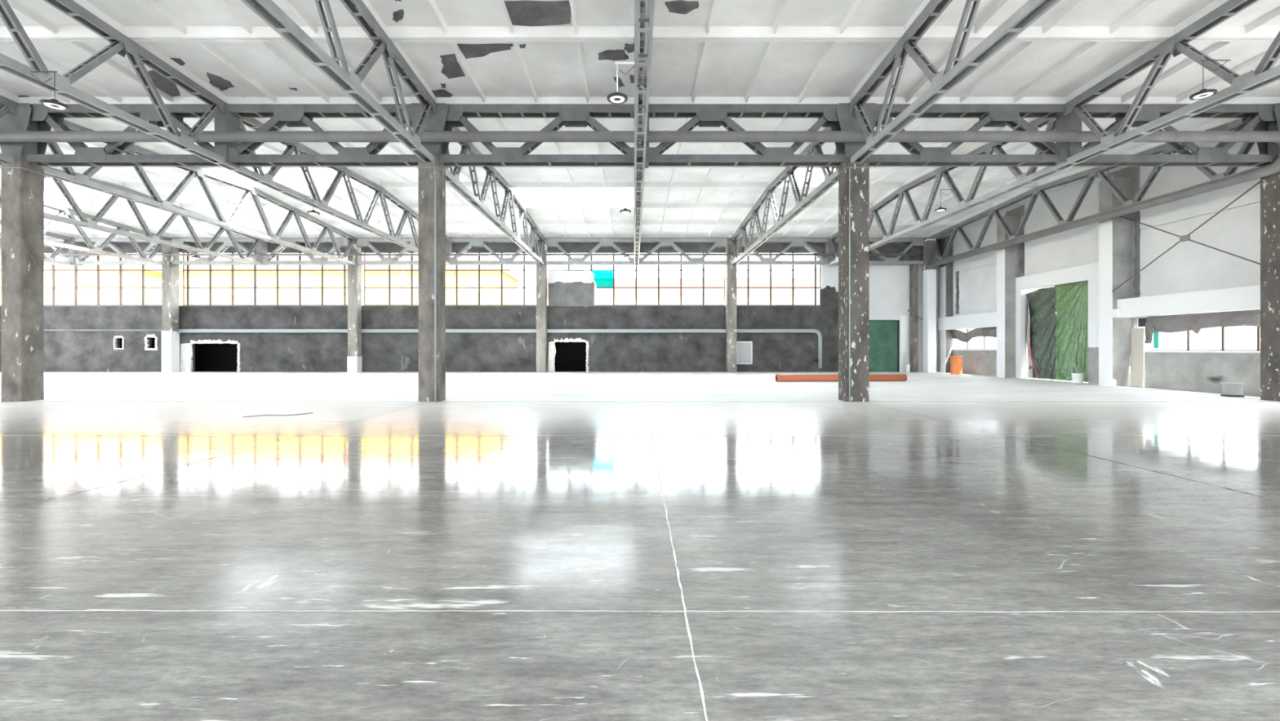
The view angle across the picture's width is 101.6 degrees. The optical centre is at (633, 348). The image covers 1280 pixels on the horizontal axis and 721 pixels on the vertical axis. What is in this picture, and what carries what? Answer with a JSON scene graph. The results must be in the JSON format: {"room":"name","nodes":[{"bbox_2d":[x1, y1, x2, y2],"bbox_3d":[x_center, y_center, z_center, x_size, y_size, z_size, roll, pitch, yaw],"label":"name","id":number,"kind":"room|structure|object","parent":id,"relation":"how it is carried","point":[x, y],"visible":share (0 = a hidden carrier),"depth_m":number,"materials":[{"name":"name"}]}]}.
{"room":"empty warehouse","nodes":[
{"label":"empty warehouse","id":0,"kind":"room"},
{"bbox_2d":[0,240,940,372],"bbox_3d":[-10.675,-2.925,34.425,61.450,9.050,2.550,0,0,0],"label":"wall","id":1,"kind":"structure","parent":0,"point":[77,338],"depth_m":33.40,"materials":[{"name":"grey paint"}]},
{"bbox_2d":[0,252,161,305],"bbox_3d":[-35.260,-4.470,33.540,11.280,3.420,0.080,0,0,0],"label":"window","id":2,"kind":"structure","parent":1,"relation":"in","point":[53,269],"depth_m":33.52,"materials":[{"name":"glass"}]},
{"bbox_2d":[182,252,347,305],"bbox_3d":[-23.480,-4.470,33.540,11.000,3.420,0.080,0,0,0],"label":"window","id":3,"kind":"structure","parent":1,"relation":"in","point":[188,269],"depth_m":33.52,"materials":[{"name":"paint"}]},
{"bbox_2d":[364,252,536,305],"bbox_3d":[-11.750,-4.470,33.540,11.180,3.420,0.080,0,0,0],"label":"window","id":4,"kind":"structure","parent":1,"relation":"in","point":[389,269],"depth_m":33.52,"materials":[{"name":"paint"}]},
{"bbox_2d":[177,328,822,368],"bbox_3d":[-8.514,0.004,33.248,40.972,2.492,0.305,0,0,0],"label":"pipe","id":5,"kind":"object","parent":1,"relation":"attached to","point":[818,332],"visible":1,"depth_m":33.12,"materials":[{"name":"grey metal"}]},
{"bbox_2d":[548,252,724,305],"bbox_3d":[0.165,-4.470,33.540,11.330,3.420,0.080,0,0,0],"label":"window","id":6,"kind":"structure","parent":1,"relation":"in","point":[603,278],"depth_m":33.52,"materials":[{"name":"glass"}]},
{"bbox_2d":[737,341,752,364],"bbox_3d":[7.060,0.275,33.370,1.000,1.450,0.060,0,0,0],"label":"hatch","id":7,"kind":"object","parent":1,"relation":"attached to","point":[744,348],"visible":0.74,"depth_m":33.35,"materials":[{"name":"grey metal"}]},
{"bbox_2d":[737,252,821,305],"bbox_3d":[9.235,-4.470,33.540,5.530,3.420,0.080,0,0,0],"label":"window","id":8,"kind":"structure","parent":1,"relation":"in","point":[748,269],"depth_m":33.52,"materials":[{"name":"paint"}]},
{"bbox_2d":[869,320,899,371],"bbox_3d":[15.700,-0.160,33.495,2.600,3.320,0.150,0,0,0],"label":"door","id":9,"kind":"structure","parent":1,"relation":"in","point":[884,335],"depth_m":33.52,"materials":[{"name":"metal"}]},
{"bbox_2d":[0,371,1279,720],"bbox_3d":[-10.775,1.624,9.350,62.050,0.252,48.700,0,0,0],"label":"floor","id":10,"kind":"structure","parent":0,"point":[511,545],"depth_m":4.05,"materials":[{"name":"concrete"}]},
{"bbox_2d":[0,102,51,401],"bbox_3d":[-17.560,-2.720,15.000,1.130,8.440,0.640,0,0,0],"label":"concrete column","id":11,"kind":"structure","parent":10,"relation":"on","point":[22,181],"depth_m":14.74,"materials":[{"name":"grey concrete"}]},
{"bbox_2d":[44,120,357,265],"bbox_3d":[-17.600,-6.308,24.000,0.310,2.193,18.010,0,0,0],"label":"roof truss","id":12,"kind":"object","parent":11,"relation":"attached to","point":[82,180],"visible":0.88,"depth_m":21.77,"materials":[{"name":"grey metal"}]},
{"bbox_2d":[24,102,417,168],"bbox_3d":[-11.680,-6.110,14.990,11.340,1.700,0.500,0,0,0],"label":"truss","id":13,"kind":"object","parent":11,"relation":"attached to","point":[237,154],"visible":0.66,"depth_m":14.80,"materials":[{"name":"grey metal"}]},
{"bbox_2d":[0,0,231,166],"bbox_3d":[-11.700,-6.308,6.000,0.310,2.193,18.010,0,0,0],"label":"roof truss","id":14,"kind":"object","parent":13,"relation":"attached to","point":[122,45],"visible":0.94,"depth_m":11.66,"materials":[{"name":"grey metal"}]},
{"bbox_2d":[31,71,69,111],"bbox_3d":[-11.273,-4.973,10.000,0.735,0.671,0.390,0,0,0],"label":"pendant lamp","id":15,"kind":"object","parent":14,"relation":"hanging from","point":[54,104],"visible":1,"depth_m":9.99,"materials":[{"name":"white metal"}]},
{"bbox_2d":[161,240,179,372],"bbox_3d":[-29.300,-2.650,33.000,0.612,8.300,0.612,0,0,0],"label":"concrete column","id":16,"kind":"structure","parent":10,"relation":"on","point":[170,273],"depth_m":32.70,"materials":[{"name":"grey concrete"}]},
{"bbox_2d":[0,237,161,265],"bbox_3d":[-35.250,-6.110,32.940,11.280,1.700,0.500,0,0,0],"label":"truss","id":17,"kind":"object","parent":16,"relation":"attached to","point":[74,260],"visible":0.44,"depth_m":32.75,"materials":[{"name":"grey metal"}]},
{"bbox_2d":[0,187,171,265],"bbox_3d":[-29.400,-6.308,24.000,0.310,2.193,18.010,0,0,0],"label":"roof truss","id":18,"kind":"object","parent":16,"relation":"attached to","point":[62,210],"visible":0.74,"depth_m":28.76,"materials":[{"name":"grey metal"}]},
{"bbox_2d":[172,237,349,265],"bbox_3d":[-23.480,-6.110,32.940,11.020,1.700,0.500,0,0,0],"label":"truss","id":19,"kind":"object","parent":16,"relation":"attached to","point":[262,247],"visible":0.66,"depth_m":32.75,"materials":[{"name":"grey metal"}]},
{"bbox_2d":[0,166,264,266],"bbox_3d":[-23.500,-6.308,24.000,0.310,2.193,18.010,0,0,0],"label":"roof truss","id":20,"kind":"object","parent":19,"relation":"attached to","point":[92,224],"visible":0.66,"depth_m":24.86,"materials":[{"name":"grey metal"}]},
{"bbox_2d":[191,255,200,258],"bbox_3d":[-23.122,-5.008,27.400,0.635,0.521,0.390,0,0,0],"label":"pendant lamp","id":21,"kind":"object","parent":20,"relation":"hanging from","point":[194,256],"visible":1,"depth_m":27.31,"materials":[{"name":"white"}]},
{"bbox_2d":[243,412,312,417],"bbox_3d":[-7.949,1.488,11.682,1.288,0.014,0.242,0,0,-25],"label":"scrap","id":22,"kind":"object","parent":10,"relation":"on","point":[311,412],"visible":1,"depth_m":11.66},
{"bbox_2d":[346,240,362,372],"bbox_3d":[-17.660,-2.650,33.000,0.612,8.300,0.612,0,0,0],"label":"concrete column","id":23,"kind":"structure","parent":10,"relation":"on","point":[354,358],"depth_m":32.70,"materials":[{"name":"white paint"}]},
{"bbox_2d":[357,237,536,265],"bbox_3d":[-11.745,-6.110,32.940,11.210,1.700,0.500,0,0,0],"label":"truss","id":24,"kind":"object","parent":23,"relation":"attached to","point":[362,242],"visible":0.72,"depth_m":32.75,"materials":[{"name":"grey metal"}]},
{"bbox_2d":[44,253,916,255],"bbox_3d":[-11.700,-5.860,32.580,58.600,0.133,0.140,0,0,0],"label":"pipe","id":25,"kind":"object","parent":24,"relation":"attached to","point":[45,254],"visible":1,"depth_m":32.53,"materials":[{"name":"metal"}]},
{"bbox_2d":[408,102,453,401],"bbox_3d":[-5.800,-2.720,14.979,1.130,8.440,0.682,0,0,0],"label":"concrete column","id":26,"kind":"structure","parent":10,"relation":"on","point":[431,176],"depth_m":14.70,"materials":[{"name":"grey concrete"}]},
{"bbox_2d":[445,127,545,265],"bbox_3d":[-5.750,-6.308,24.000,0.310,2.193,18.010,0,0,0],"label":"roof truss","id":27,"kind":"object","parent":26,"relation":"attached to","point":[452,180],"visible":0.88,"depth_m":21.82,"materials":[{"name":"grey metal"}]},
{"bbox_2d":[439,102,845,168],"bbox_3d":[0.255,-6.110,14.990,11.690,1.700,0.500,0,0,0],"label":"truss","id":28,"kind":"object","parent":26,"relation":"attached to","point":[568,115],"visible":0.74,"depth_m":14.80,"materials":[{"name":"grey metal"}]},
{"bbox_2d":[634,0,654,166],"bbox_3d":[0.160,-6.308,6.000,0.310,2.193,18.010,0,0,0],"label":"roof truss","id":29,"kind":"object","parent":28,"relation":"attached to","point":[644,55],"visible":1,"depth_m":10.26,"materials":[{"name":"grey metal"}]},
{"bbox_2d":[607,62,638,104],"bbox_3d":[-0.212,-5.123,10.000,0.605,0.713,0.390,0,0,0],"label":"pendant lamp","id":30,"kind":"object","parent":29,"relation":"hanging from","point":[617,98],"visible":1,"depth_m":9.99,"materials":[{"name":"white metal"}]},
{"bbox_2d":[536,240,546,372],"bbox_3d":[-5.830,-2.650,33.000,0.600,8.300,0.600,0,0,0],"label":"concrete column","id":31,"kind":"structure","parent":10,"relation":"on","point":[541,270],"depth_m":32.70,"materials":[{"name":"grey concrete"}]},
{"bbox_2d":[546,237,727,265],"bbox_3d":[0.160,-6.110,32.940,11.360,1.700,0.500,0,0,0],"label":"truss","id":32,"kind":"object","parent":31,"relation":"attached to","point":[550,242],"visible":0.9,"depth_m":32.75,"materials":[{"name":"grey metal"}]},
{"bbox_2d":[725,240,737,372],"bbox_3d":[6.150,-2.650,33.000,0.600,8.300,0.600,0,0,0],"label":"concrete column","id":33,"kind":"structure","parent":10,"relation":"on","point":[731,270],"depth_m":32.70,"materials":[{"name":"grey concrete"}]},
{"bbox_2d":[736,237,924,265],"bbox_3d":[12.325,-6.110,32.940,11.730,1.700,0.500,0,0,0],"label":"truss","id":34,"kind":"object","parent":33,"relation":"attached to","point":[794,242],"visible":0.76,"depth_m":32.75,"materials":[{"name":"grey metal"}]},
{"bbox_2d":[775,373,906,382],"bbox_3d":[9.420,1.335,23.700,6.013,0.370,0.370,0,0,-4],"label":"drain pipe","id":35,"kind":"object","parent":10,"relation":"on","point":[873,377],"visible":0.86,"depth_m":23.53,"materials":[{"name":"plastic"}]},
{"bbox_2d":[776,373,781,382],"bbox_3d":[6.500,1.335,23.505,0.160,0.370,0.370,0,0,-4],"label":"socket","id":36,"kind":"object","parent":35,"relation":"attached to","point":[778,375],"depth_m":23.37,"materials":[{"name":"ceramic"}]},
{"bbox_2d":[831,102,879,401],"bbox_3d":[6.310,-2.720,14.985,1.210,8.440,0.670,0,0,0],"label":"concrete column","id":37,"kind":"structure","parent":10,"relation":"on","point":[853,178],"depth_m":14.70,"materials":[{"name":"grey concrete"}]},
{"bbox_2d":[730,127,838,265],"bbox_3d":[6.250,-6.308,24.000,0.310,2.193,18.010,0,0,0],"label":"roof truss","id":38,"kind":"object","parent":37,"relation":"attached to","point":[831,178],"visible":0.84,"depth_m":21.91,"materials":[{"name":"grey metal"}]},
{"bbox_2d":[869,103,1278,168],"bbox_3d":[12.480,-6.110,14.990,11.920,1.700,0.500,0,0,0],"label":"truss","id":39,"kind":"object","parent":37,"relation":"attached to","point":[989,115],"visible":0.67,"depth_m":14.80,"materials":[{"name":"grey metal"}]},
{"bbox_2d":[1060,0,1279,166],"bbox_3d":[12.400,-6.308,6.000,0.310,2.193,18.010,0,0,0],"label":"roof truss","id":40,"kind":"object","parent":39,"relation":"attached to","point":[1264,74],"visible":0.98,"depth_m":11.99,"materials":[{"name":"grey metal"}]},
{"bbox_2d":[1189,59,1231,100],"bbox_3d":[11.963,-5.598,10.800,0.755,0.741,0.390,0,0,0],"label":"pendant lamp","id":41,"kind":"object","parent":40,"relation":"hanging from","point":[1204,93],"visible":1,"depth_m":10.79,"materials":[{"name":"white metal"}]},
{"bbox_2d":[905,364,910,372],"bbox_3d":[17.350,1.250,33.050,0.279,0.500,0.270,0,0,0],"label":"bucket","id":42,"kind":"object","parent":10,"relation":"on","point":[908,366],"visible":1,"depth_m":32.95,"materials":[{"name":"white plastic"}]},
{"bbox_2d":[909,264,918,372],"bbox_3d":[17.750,-2.000,33.100,0.300,7.000,0.500,0,0,0],"label":"concrete column","id":43,"kind":"structure","parent":10,"relation":"on","point":[913,268],"depth_m":32.86,"materials":[{"name":"grey concrete"}]},
{"bbox_2d":[922,239,937,372],"bbox_3d":[18.500,-2.650,32.650,0.562,8.300,0.562,0,0,0],"label":"concrete column","id":44,"kind":"structure","parent":10,"relation":"on","point":[929,255],"depth_m":32.38,"materials":[{"name":"white concrete"}]},
{"bbox_2d":[950,355,962,373],"bbox_3d":[18.900,0.975,30.600,0.630,1.050,0.630,0,0,0],"label":"pipe stub","id":45,"kind":"object","parent":10,"relation":"on","point":[956,362],"visible":0.94,"depth_m":30.38,"materials":[{"name":"orange plastic"}]},
{"bbox_2d":[950,355,962,357],"bbox_3d":[18.900,0.500,30.600,0.630,0.100,0.630,0,0,0],"label":"socket","id":46,"kind":"object","parent":45,"relation":"attached to","point":[950,356],"depth_m":30.34,"materials":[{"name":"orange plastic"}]},
{"bbox_2d":[1071,373,1084,382],"bbox_3d":[19.250,1.290,22.650,0.444,0.420,0.437,0,0,0],"label":"bucket","id":47,"kind":"object","parent":10,"relation":"on","point":[1076,377],"visible":1,"depth_m":22.51,"materials":[{"name":"white plastic"}]},
{"bbox_2d":[1131,327,1144,386],"bbox_3d":[19.705,0.350,20.440,0.090,2.300,0.520,0,0,0],"label":"board","id":48,"kind":"object","parent":10,"relation":"on","point":[1137,334],"visible":1,"depth_m":20.40,"materials":[{"name":"beige wood"}]},
{"bbox_2d":[1220,382,1244,396],"bbox_3d":[18.750,1.290,16.350,0.500,0.420,0.500,0,0,0],"label":"crate","id":49,"kind":"object","parent":10,"relation":"on","point":[1229,389],"visible":1,"depth_m":16.21,"materials":[{"name":"plastic"}]},
{"bbox_2d":[1253,102,1279,400],"bbox_3d":[18.650,-2.720,15.000,1.180,8.440,0.640,0,0,0],"label":"concrete column","id":50,"kind":"structure","parent":10,"relation":"on","point":[1269,184],"depth_m":15.05,"materials":[{"name":"grey concrete"}]},
{"bbox_2d":[0,130,1279,267],"bbox_3d":[-7.843,-5.484,23.242,52.314,1.058,17.915,0,0,0],"label":"beam","id":51,"kind":"structure","parent":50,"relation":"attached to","point":[1073,136],"depth_m":14.36,"materials":[{"name":"grey metal"}]},
{"bbox_2d":[925,118,1260,262],"bbox_3d":[18.600,-6.308,24.000,0.310,2.193,18.010,0,0,0],"label":"roof truss","id":52,"kind":"object","parent":50,"relation":"attached to","point":[1098,171],"visible":0.68,"depth_m":22.07,"materials":[{"name":"grey metal"}]},
{"bbox_2d":[0,0,1279,239],"bbox_3d":[-10.825,-7.360,9.419,61.150,0.819,48.863,0,0,0],"label":"ceiling","id":53,"kind":"structure","parent":0,"point":[461,51],"depth_m":13.64,"materials":[{"name":"paint"}]},
{"bbox_2d":[0,94,17,163],"bbox_3d":[-17.600,-6.308,6.000,0.310,2.193,18.010,0,0,0],"label":"roof truss","id":54,"kind":"object","parent":53,"relation":"attached to","point":[6,104],"visible":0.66,"depth_m":14.55,"materials":[{"name":"grey metal"}]},
{"bbox_2d":[0,219,76,266],"bbox_3d":[-35.400,-6.308,24.000,0.310,2.193,18.010,0,0,0],"label":"roof truss","id":55,"kind":"object","parent":53,"relation":"attached to","point":[66,239],"visible":0.47,"depth_m":31.92,"materials":[{"name":"grey metal"}]},
{"bbox_2d":[44,192,78,202],"bbox_3d":[-28.663,-7.683,25.516,1.475,0.343,2.807,0,0,0],"label":"window","id":56,"kind":"structure","parent":53,"relation":"attached to","point":[46,195],"depth_m":26.47,"materials":[{"name":"white glass"}]},
{"bbox_2d":[217,168,353,180],"bbox_3d":[-14.650,-7.683,22.480,5.900,0.343,2.807,0,0,0],"label":"window","id":57,"kind":"structure","parent":53,"relation":"attached to","point":[277,178],"depth_m":23.78,"materials":[{"name":"white glass"}]},
{"bbox_2d":[222,118,451,266],"bbox_3d":[-11.700,-6.308,24.000,0.310,2.193,18.010,0,0,0],"label":"roof truss","id":58,"kind":"object","parent":53,"relation":"attached to","point":[266,179],"visible":0.75,"depth_m":20.62,"materials":[{"name":"grey metal"}]},
{"bbox_2d":[306,195,319,214],"bbox_3d":[-11.339,-5.058,18.426,0.482,0.621,0.389,0,0,34],"label":"pendant lamp","id":59,"kind":"object","parent":58,"relation":"hanging from","point":[313,211],"visible":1,"depth_m":18.36,"materials":[{"name":"white metal"}]},
{"bbox_2d":[240,0,435,163],"bbox_3d":[-5.750,-6.308,6.000,0.310,2.193,18.010,0,0,0],"label":"roof truss","id":60,"kind":"object","parent":53,"relation":"attached to","point":[347,82],"visible":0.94,"depth_m":11.06,"materials":[{"name":"grey metal"}]},
{"bbox_2d":[515,187,637,202],"bbox_3d":[-2.795,-7.683,25.516,5.910,0.343,2.807,0,0,0],"label":"window","id":61,"kind":"structure","parent":53,"relation":"attached to","point":[525,200],"depth_m":26.82,"materials":[{"name":"white glass"}]},
{"bbox_2d":[634,166,644,266],"bbox_3d":[0.160,-6.308,24.000,0.310,2.193,18.010,0,0,0],"label":"roof truss","id":62,"kind":"object","parent":53,"relation":"attached to","point":[637,217],"visible":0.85,"depth_m":20.29,"materials":[{"name":"grey metal"}]},
{"bbox_2d":[619,194,636,213],"bbox_3d":[-0.234,-5.058,18.164,0.540,0.621,0.390,0,0,29],"label":"pendant lamp","id":63,"kind":"object","parent":62,"relation":"hanging from","point":[624,211],"visible":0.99,"depth_m":18.17,"materials":[{"name":"white metal"}]},
{"bbox_2d":[623,247,634,257],"bbox_3d":[-0.228,-5.008,27.200,0.635,0.521,0.390,0,0,0],"label":"pendant lamp","id":64,"kind":"object","parent":62,"relation":"hanging from","point":[627,255],"visible":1,"depth_m":27.19,"materials":[{"name":"white metal"}]},
{"bbox_2d":[786,176,824,180],"bbox_3d":[7.787,-7.683,22.480,3.075,0.343,2.807,0,0,0],"label":"window","id":65,"kind":"structure","parent":53,"relation":"attached to","point":[797,178],"depth_m":23.78,"materials":[{"name":"white glass"}]},
{"bbox_2d":[827,112,1070,266],"bbox_3d":[12.400,-6.308,24.000,0.310,2.193,18.010,0,0,0],"label":"roof truss","id":66,"kind":"object","parent":53,"relation":"attached to","point":[1024,179],"visible":0.66,"depth_m":20.35,"materials":[{"name":"grey metal"}]},
{"bbox_2d":[934,189,955,211],"bbox_3d":[11.947,-5.688,20.000,0.785,0.801,0.390,0,0,0],"label":"pendant lamp","id":67,"kind":"object","parent":66,"relation":"hanging from","point":[940,209],"visible":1,"depth_m":19.99,"materials":[{"name":"white metal"}]},
{"bbox_2d":[849,0,1060,163],"bbox_3d":[6.250,-6.308,6.000,0.310,2.193,18.010,0,0,0],"label":"roof truss","id":68,"kind":"object","parent":53,"relation":"attached to","point":[1030,11],"visible":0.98,"depth_m":11.05,"materials":[{"name":"grey metal"}]},
{"bbox_2d":[938,128,1260,395],"bbox_3d":[19.525,-2.975,9.350,1.150,8.950,48.700,0,0,0],"label":"wall","id":69,"kind":"structure","parent":0,"point":[990,289],"depth_m":20.70,"materials":[{"name":"white paint"}]},
{"bbox_2d":[951,327,996,342],"bbox_3d":[19.642,-0.752,30.200,0.180,0.819,4.202,0,0,1],"label":"plastic sheet","id":70,"kind":"object","parent":69,"relation":"attached to","point":[961,335],"visible":0.98,"depth_m":30.16,"materials":[{"name":"grey plastic"}]},
{"bbox_2d":[953,328,996,349],"bbox_3d":[19.895,-0.575,30.350,0.090,1.250,4.500,0,0,0],"label":"window","id":71,"kind":"structure","parent":69,"relation":"in","point":[967,330],"depth_m":30.40,"materials":[{"name":"white metal"}]},
{"bbox_2d":[1026,286,1057,379],"bbox_3d":[19.794,-0.720,25.430,0.201,4.401,1.862,0,0,0],"label":"film","id":72,"kind":"object","parent":69,"relation":"attached to","point":[1042,311],"depth_m":25.36,"materials":[{"name":"plastic"}]},
{"bbox_2d":[1029,340,1037,378],"bbox_3d":[19.700,0.541,25.735,0.040,1.884,0.496,0,0,0],"label":"rope","id":73,"kind":"object","parent":72,"relation":"hanging from","point":[1029,340],"visible":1,"depth_m":25.84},
{"bbox_2d":[1054,280,1088,382],"bbox_3d":[19.802,-0.751,23.494,0.169,4.463,2.155,0,0,0],"label":"curtain","id":74,"kind":"object","parent":69,"relation":"attached to","point":[1071,332],"visible":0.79,"depth_m":23.61,"materials":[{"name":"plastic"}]},
{"bbox_2d":[1111,181,1260,292],"bbox_3d":[18.995,-3.800,18.010,0.074,3.138,5.442,0,0,0],"label":"brace","id":75,"kind":"object","parent":69,"relation":"attached to","point":[1184,237],"visible":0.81,"depth_m":17.86,"materials":[{"name":"grey metal"}]},
{"bbox_2d":[1137,309,1260,351],"bbox_3d":[19.895,-0.580,17.310,0.090,1.320,6.620,0,0,0],"label":"window","id":76,"kind":"structure","parent":69,"relation":"in","point":[1223,328],"depth_m":18.60,"materials":[{"name":"white metal"}]},
{"bbox_2d":[1144,309,1260,343],"bbox_3d":[19.617,-0.709,17.410,0.190,1.027,5.421,0,0,1],"label":"plastic sheet","id":77,"kind":"object","parent":69,"relation":"attached to","point":[1194,322],"visible":0.91,"depth_m":18.16,"materials":[{"name":"grey plastic"}]},
{"label":"outside","id":78,"kind":"structure","parent":0,"visible":0},
{"bbox_2d":[1142,355,1144,386],"bbox_3d":[0.000,1.950,40.000,280.000,0.300,240.000,0,0,0],"label":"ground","id":79,"kind":"structure","parent":78,"point":[1144,355],"depth_m":40.80,"materials":[{"name":"white concrete"}]},
{"bbox_2d":[0,255,161,304],"bbox_3d":[-74.250,-4.600,65.000,36.300,12.800,10.800,0,0,0],"label":"building","id":80,"kind":"structure","parent":79,"relation":"on","point":[63,278],"depth_m":60.01,"materials":[{"name":"tile"}]},
{"bbox_2d":[178,255,521,305],"bbox_3d":[-35.500,-4.700,67.000,39.800,13.000,10.800,0,0,0],"label":"building","id":81,"kind":"structure","parent":79,"relation":"on","point":[197,278],"depth_m":62.00,"materials":[{"name":"tile"}]},
{"bbox_2d":[400,255,404,304],"bbox_3d":[-20.400,-3.300,46.000,3.200,10.200,0.320,0,0,0],"label":"window","id":82,"kind":"structure","parent":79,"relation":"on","point":[402,257],"depth_m":45.91,"materials":[{"name":"white glass"}]},
{"bbox_2d":[532,277,819,305],"bbox_3d":[6.000,-3.400,69.000,36.800,10.400,10.800,0,0,0],"label":"building","id":83,"kind":"structure","parent":79,"relation":"on","point":[604,295],"depth_m":63.60,"materials":[{"name":"tile"}]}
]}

